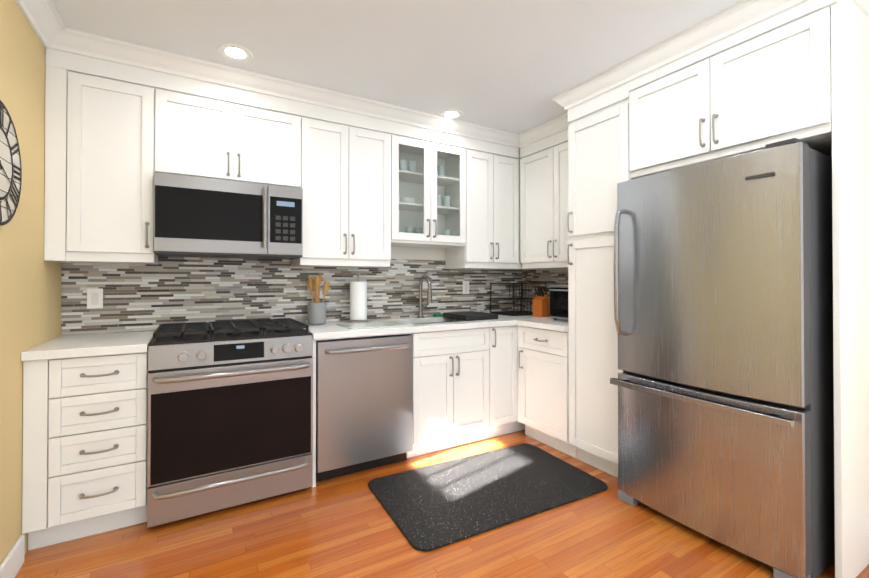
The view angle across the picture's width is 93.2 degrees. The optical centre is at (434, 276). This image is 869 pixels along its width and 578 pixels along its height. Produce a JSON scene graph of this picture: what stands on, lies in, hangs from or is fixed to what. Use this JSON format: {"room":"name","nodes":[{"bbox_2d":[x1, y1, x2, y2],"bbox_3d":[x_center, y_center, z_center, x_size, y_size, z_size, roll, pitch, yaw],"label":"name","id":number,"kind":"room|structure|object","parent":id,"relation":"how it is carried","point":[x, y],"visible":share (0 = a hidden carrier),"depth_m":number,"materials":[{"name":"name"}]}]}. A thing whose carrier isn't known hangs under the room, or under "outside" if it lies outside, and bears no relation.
{"room":"kitchen","nodes":[
{"label":"kitchen","id":0,"kind":"room"},
{"bbox_2d":[0,0,61,564],"bbox_3d":[-1.096,-0.009,0.489,0.100,2.480,4.200,0,-1,-30],"label":"wall","id":1,"kind":"structure","parent":0,"point":[30,297],"depth_m":1.78,"materials":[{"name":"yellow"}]},
{"bbox_2d":[0,100,21,225],"bbox_3d":[-1.605,-0.421,1.497,0.031,0.464,0.464,0,-1,-30],"label":"clock","id":2,"kind":"object","parent":1,"relation":"attached to","point":[10,174],"visible":1,"depth_m":1.59,"materials":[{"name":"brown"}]},
{"bbox_2d":[0,535,24,577],"bbox_3d":[-0.892,1.170,0.246,0.016,0.120,3.570,0,-1,-30],"label":"baseboard","id":3,"kind":"structure","parent":1,"relation":"attached to","point":[12,563],"depth_m":1.66,"materials":[{"name":"white wood"}]},
{"bbox_2d":[15,0,65,48],"bbox_3d":[-1.015,-1.202,0.550,0.092,0.092,4.188,0,-1,-30],"label":"crown molding","id":4,"kind":"structure","parent":1,"relation":"attached to","point":[43,18],"depth_m":1.82,"materials":[{"name":"white wood"}]},
{"bbox_2d":[61,153,521,335],"bbox_3d":[-0.648,0.013,3.241,3.650,2.480,0.100,0,-1,-30],"label":"wall","id":5,"kind":"structure","parent":0,"point":[413,253],"depth_m":3.48,"materials":[{"name":"beige"}]},
{"bbox_2d":[44,48,155,263],"bbox_3d":[-1.829,-0.657,2.301,0.453,1.154,0.320,0,-1,-30],"label":"upper cabinet","id":6,"kind":"object","parent":5,"relation":"attached to","point":[117,135],"depth_m":2.16,"materials":[{"name":"white wood"}]},
{"bbox_2d":[48,28,519,147],"bbox_3d":[-0.579,-1.185,2.809,3.120,0.090,0.074,0,-1,-30],"label":"crown molding","id":7,"kind":"structure","parent":6,"relation":"attached to","point":[73,41],"depth_m":2.51,"materials":[{"name":"white wood"}]},
{"bbox_2d":[156,71,311,266],"bbox_3d":[-1.292,-0.654,2.615,0.908,1.154,0.320,0,-1,-30],"label":"upper cabinet","id":8,"kind":"object","parent":5,"relation":"attached to","point":[204,129],"depth_m":2.48,"materials":[{"name":"white wood"}]},
{"bbox_2d":[154,172,302,259],"bbox_3d":[-1.261,-0.346,2.560,0.784,0.438,0.441,0,-1,-30],"label":"over-the-range microwave","id":9,"kind":"object","parent":8,"relation":"attached to","point":[202,217],"visible":1,"depth_m":2.40,"materials":[{"name":"grey metal"}]},
{"bbox_2d":[61,256,521,334],"bbox_3d":[-0.621,0.095,3.193,3.448,0.485,0.008,0,-1,-30],"label":"tile backsplash","id":10,"kind":"structure","parent":5,"relation":"attached to","point":[147,297],"depth_m":2.81,"materials":[{"name":"tile"}]},
{"bbox_2d":[87,289,102,308],"bbox_3d":[-1.977,0.126,2.392,0.072,0.116,0.006,0,-1,-30],"label":"electrical outlet plate","id":11,"kind":"object","parent":10,"relation":"attached to","point":[94,298],"depth_m":2.39,"materials":[{"name":"white plastic"}]},
{"bbox_2d":[307,277,314,292],"bbox_3d":[-0.898,0.061,3.023,0.072,0.116,0.006,0,-1,-30],"label":"electrical outlet plate","id":12,"kind":"object","parent":10,"relation":"attached to","point":[308,289],"depth_m":3.01,"materials":[{"name":"white"}]},
{"bbox_2d":[463,281,468,293],"bbox_3d":[0.285,0.096,3.714,0.072,0.116,0.006,0,-1,-30],"label":"electrical outlet plate","id":13,"kind":"object","parent":10,"relation":"attached to","point":[465,283],"depth_m":3.71,"materials":[{"name":"white plastic"}]},
{"bbox_2d":[312,105,399,267],"bbox_3d":[-0.647,-0.651,2.991,0.701,1.154,0.320,0,-1,-30],"label":"upper cabinet","id":14,"kind":"object","parent":5,"relation":"attached to","point":[356,157],"depth_m":2.86,"materials":[{"name":"white wood"}]},
{"bbox_2d":[400,123,475,268],"bbox_3d":[-0.109,-0.649,3.306,0.778,1.154,0.320,0,-1,-30],"label":"upper cabinet","id":15,"kind":"object","parent":5,"relation":"attached to","point":[438,169],"depth_m":3.31,"materials":[{"name":"white wood"}]},
{"bbox_2d":[472,139,519,269],"bbox_3d":[0.397,-0.647,3.602,0.626,1.154,0.320,0,-1,-30],"label":"upper cabinet","id":16,"kind":"object","parent":5,"relation":"attached to","point":[497,165],"depth_m":3.50,"materials":[{"name":"white wood"}]},
{"bbox_2d":[520,263,543,269],"bbox_3d":[0.782,-0.556,3.826,0.390,0.977,0.320,0,-1,-30],"label":"upper cabinet","id":17,"kind":"object","parent":5,"relation":"attached to","point":[520,263],"depth_m":3.79,"materials":[{"name":"white wood"}]},
{"bbox_2d":[52,0,743,152],"bbox_3d":[0.437,-1.292,1.394,3.650,0.100,4.400,0,-1,-30],"label":"ceiling","id":18,"kind":"structure","parent":0,"point":[514,66],"depth_m":2.14,"materials":[{"name":"white paint"}]},
{"bbox_2d":[218,43,252,61],"bbox_3d":[-1.094,-1.232,2.260,0.176,0.005,0.176,0,-1,-30],"label":"recessed light","id":19,"kind":"object","parent":18,"relation":"in","point":[234,52],"visible":1,"depth_m":2.25,"materials":[{"name":"white"}]},
{"bbox_2d":[440,109,462,118],"bbox_3d":[0.128,-1.225,3.101,0.176,0.005,0.176,0,-1,-30],"label":"recessed light","id":20,"kind":"object","parent":18,"relation":"in","point":[452,114],"visible":1,"depth_m":3.09,"materials":[{"name":"white"}]},
{"bbox_2d":[15,430,868,577],"bbox_3d":[0.437,1.288,1.375,3.650,0.100,4.400,0,-1,-30],"label":"floor","id":21,"kind":"structure","parent":0,"point":[343,526],"depth_m":1.89,"materials":[{"name":"brown wood"}]},
{"bbox_2d":[22,351,148,550],"bbox_3d":[-1.760,0.808,2.168,0.450,0.873,0.600,0,-1,-30],"label":"base cabinet","id":22,"kind":"object","parent":21,"relation":"on","point":[85,446],"depth_m":1.91,"materials":[{"name":"white wood"}]},
{"bbox_2d":[21,331,154,360],"bbox_3d":[-1.754,0.349,2.160,0.450,0.040,0.626,0,-1,-30],"label":"countertop","id":23,"kind":"structure","parent":22,"relation":"on","point":[74,346],"depth_m":1.97,"materials":[{"name":"stone"}]},
{"bbox_2d":[147,318,312,527],"bbox_3d":[-1.186,0.765,2.425,0.790,0.962,0.696,0,-1,-30],"label":"range","id":24,"kind":"object","parent":21,"relation":"on","point":[230,413],"visible":1,"depth_m":2.17,"materials":[{"name":"grey metal"}]},
{"bbox_2d":[316,334,412,481],"bbox_3d":[-0.550,0.819,2.813,0.632,0.860,0.666,0,-1,-30],"label":"dishwasher","id":25,"kind":"object","parent":21,"relation":"on","point":[364,403],"visible":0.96,"depth_m":2.57,"materials":[{"name":"grey metal"}]},
{"bbox_2d":[406,353,477,456],"bbox_3d":[0.007,0.952,3.193,0.600,0.600,0.410,0,-1,-30],"label":"base cabinet","id":26,"kind":"object","parent":21,"relation":"on","point":[445,385],"depth_m":2.90,"materials":[{"name":"white wood"}]},
{"bbox_2d":[438,321,521,440],"bbox_3d":[0.361,0.817,3.407,0.337,0.873,0.600,0,-1,-30],"label":"base cabinet","id":27,"kind":"object","parent":21,"relation":"on","point":[495,349],"depth_m":3.12,"materials":[{"name":"white wood"}]},
{"bbox_2d":[302,315,540,339],"bbox_3d":[0.077,0.357,3.229,2.189,0.040,0.629,0,-1,-30],"label":"countertop","id":28,"kind":"structure","parent":27,"relation":"on","point":[329,330],"depth_m":2.83,"materials":[{"name":"stone"}]},
{"bbox_2d":[307,273,329,324],"bbox_3d":[-0.829,0.153,2.926,0.150,0.361,0.150,0,-1,-30],"label":"utensil crock","id":29,"kind":"object","parent":28,"relation":"on","point":[316,312],"visible":1,"depth_m":2.87,"materials":[{"name":"grey ceramic"}]},
{"bbox_2d":[348,272,368,322],"bbox_3d":[-0.564,0.151,3.046,0.156,0.368,0.156,0,-1,-30],"label":"paper towel","id":30,"kind":"object","parent":28,"relation":"on","point":[358,301],"visible":1,"depth_m":2.99,"materials":[{"name":"white paper"}]},
{"bbox_2d":[336,321,409,328],"bbox_3d":[-0.427,0.331,2.840,0.430,0.006,0.310,0,-1,-30],"label":"cutting board","id":31,"kind":"object","parent":28,"relation":"on","point":[361,325],"visible":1,"depth_m":2.82,"materials":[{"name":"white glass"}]},
{"bbox_2d":[417,274,431,317],"bbox_3d":[-0.057,0.158,3.358,0.111,0.360,0.202,0,-1,-30],"label":"faucet","id":32,"kind":"object","parent":28,"relation":"on","point":[429,299],"visible":1,"depth_m":3.38,"materials":[{"name":"silver metal"}]},
{"bbox_2d":[433,313,442,316],"bbox_3d":[0.033,0.326,3.489,0.080,0.025,0.055,0,-1,-30],"label":"sponge","id":33,"kind":"object","parent":28,"relation":"on","point":[438,315],"visible":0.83,"depth_m":3.47,"materials":[{"name":"green"}]},
{"bbox_2d":[443,311,497,320],"bbox_3d":[0.291,0.318,3.365,0.320,0.040,0.370,0,-1,-30],"label":"tray","id":34,"kind":"object","parent":28,"relation":"on","point":[469,315],"visible":1,"depth_m":3.24,"materials":[{"name":"black plastic"}]},
{"bbox_2d":[490,282,545,315],"bbox_3d":[0.769,0.196,3.778,0.389,0.290,0.330,0,-1,-30],"label":"dish rack","id":35,"kind":"object","parent":28,"relation":"on","point":[520,312],"visible":0.83,"depth_m":3.68,"materials":[{"name":"black metal"}]},
{"bbox_2d":[498,314,512,317],"bbox_3d":[0.742,0.360,3.618,0.649,0.040,0.330,0,-1,-30],"label":"countertop","id":36,"kind":"structure","parent":27,"relation":"on","point":[499,316],"depth_m":3.52,"materials":[{"name":"stone"}]},
{"bbox_2d":[533,286,549,316],"bbox_3d":[0.935,0.208,3.522,0.150,0.261,0.110,0,-1,-30],"label":"knife block","id":37,"kind":"object","parent":36,"relation":"on","point":[541,305],"visible":0.98,"depth_m":3.47,"materials":[{"name":"orange wood"}]},
{"bbox_2d":[513,317,567,331],"bbox_3d":[1.021,0.357,3.139,0.649,0.040,0.480,0,-1,-30],"label":"countertop","id":38,"kind":"structure","parent":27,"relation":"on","point":[547,323],"depth_m":3.05,"materials":[{"name":"stone"}]},
{"bbox_2d":[549,285,567,319],"bbox_3d":[1.132,0.201,3.150,0.406,0.270,0.360,0,-1,-30],"label":"toaster oven","id":39,"kind":"object","parent":38,"relation":"on","point":[558,301],"visible":0.31,"depth_m":3.13,"materials":[{"name":"silver metal"}]},
{"bbox_2d":[368,443,607,551],"bbox_3d":[0.315,1.240,2.456,1.295,0.012,0.799,0,-1,-30],"label":"kitchen mat","id":40,"kind":"object","parent":21,"relation":"on","point":[434,506],"visible":0.98,"depth_m":2.36,"materials":[{"name":"rubber"}]},
{"bbox_2d":[518,326,576,457],"bbox_3d":[1.022,0.815,3.151,0.646,0.873,0.505,0,-1,-30],"label":"base cabinet","id":41,"kind":"object","parent":21,"relation":"on","point":[543,385],"visible":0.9,"depth_m":2.99,"materials":[{"name":"white wood"}]},
{"bbox_2d":[567,83,630,477],"bbox_3d":[1.283,0.009,2.748,0.608,2.480,0.455,0,-1,-30],"label":"tall cabinet","id":42,"kind":"object","parent":21,"relation":"on","point":[599,130],"depth_m":2.61,"materials":[{"name":"white wood"}]},
{"bbox_2d":[552,0,806,115],"bbox_3d":[1.223,-1.189,2.198,0.084,0.090,1.508,0,-1,-30],"label":"crown molding","id":43,"kind":"structure","parent":42,"relation":"attached to","point":[740,16],"depth_m":2.12,"materials":[{"name":"white wood"}]},
{"bbox_2d":[610,138,834,577],"bbox_3d":[1.502,0.346,2.120,0.805,1.795,0.824,0,-1,-30],"label":"refrigerator","id":44,"kind":"object","parent":21,"relation":"on","point":[723,295],"visible":0.94,"depth_m":1.80,"materials":[{"name":"grey metal"}]},
{"bbox_2d":[627,0,868,179],"bbox_3d":[1.620,-0.908,2.179,0.608,0.655,0.878,0,-1,-30],"label":"upper cabinet","id":45,"kind":"object","parent":0,"relation":"attached to","point":[800,71],"depth_m":1.84,"materials":[{"name":"white wood"}]},
{"bbox_2d":[851,0,868,17],"bbox_3d":[1.879,-1.193,1.751,0.596,0.090,0.074,0,-1,-30],"label":"crown molding","id":46,"kind":"structure","parent":45,"relation":"attached to","point":[863,5],"depth_m":1.75,"materials":[{"name":"white wood"}]},
{"bbox_3d":[1.969,0.005,2.280,0.100,2.480,4.200,0,-1,-30],"label":"wall","id":47,"kind":"structure","parent":0,"visible":0},
{"bbox_2d":[520,129,569,268],"bbox_3d":[1.073,-0.649,3.352,0.366,1.154,0.783,0,-1,-30],"label":"upper cabinet","id":48,"kind":"object","parent":47,"relation":"attached to","point":[544,238],"visible":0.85,"depth_m":3.37,"materials":[{"name":"white wood"}]},
{"bbox_2d":[516,116,569,147],"bbox_3d":[0.935,-1.182,3.221,0.090,0.090,0.696,0,-1,-30],"label":"crown molding","id":49,"kind":"structure","parent":48,"relation":"attached to","point":[558,124],"depth_m":3.33,"materials":[{"name":"white wood"}]},
{"bbox_2d":[522,269,567,311],"bbox_3d":[1.147,0.098,3.579,0.008,0.485,1.109,0,-1,-30],"label":"tile backsplash","id":50,"kind":"structure","parent":47,"relation":"attached to","point":[549,277],"depth_m":3.86,"materials":[{"name":"tile"}]}
]}

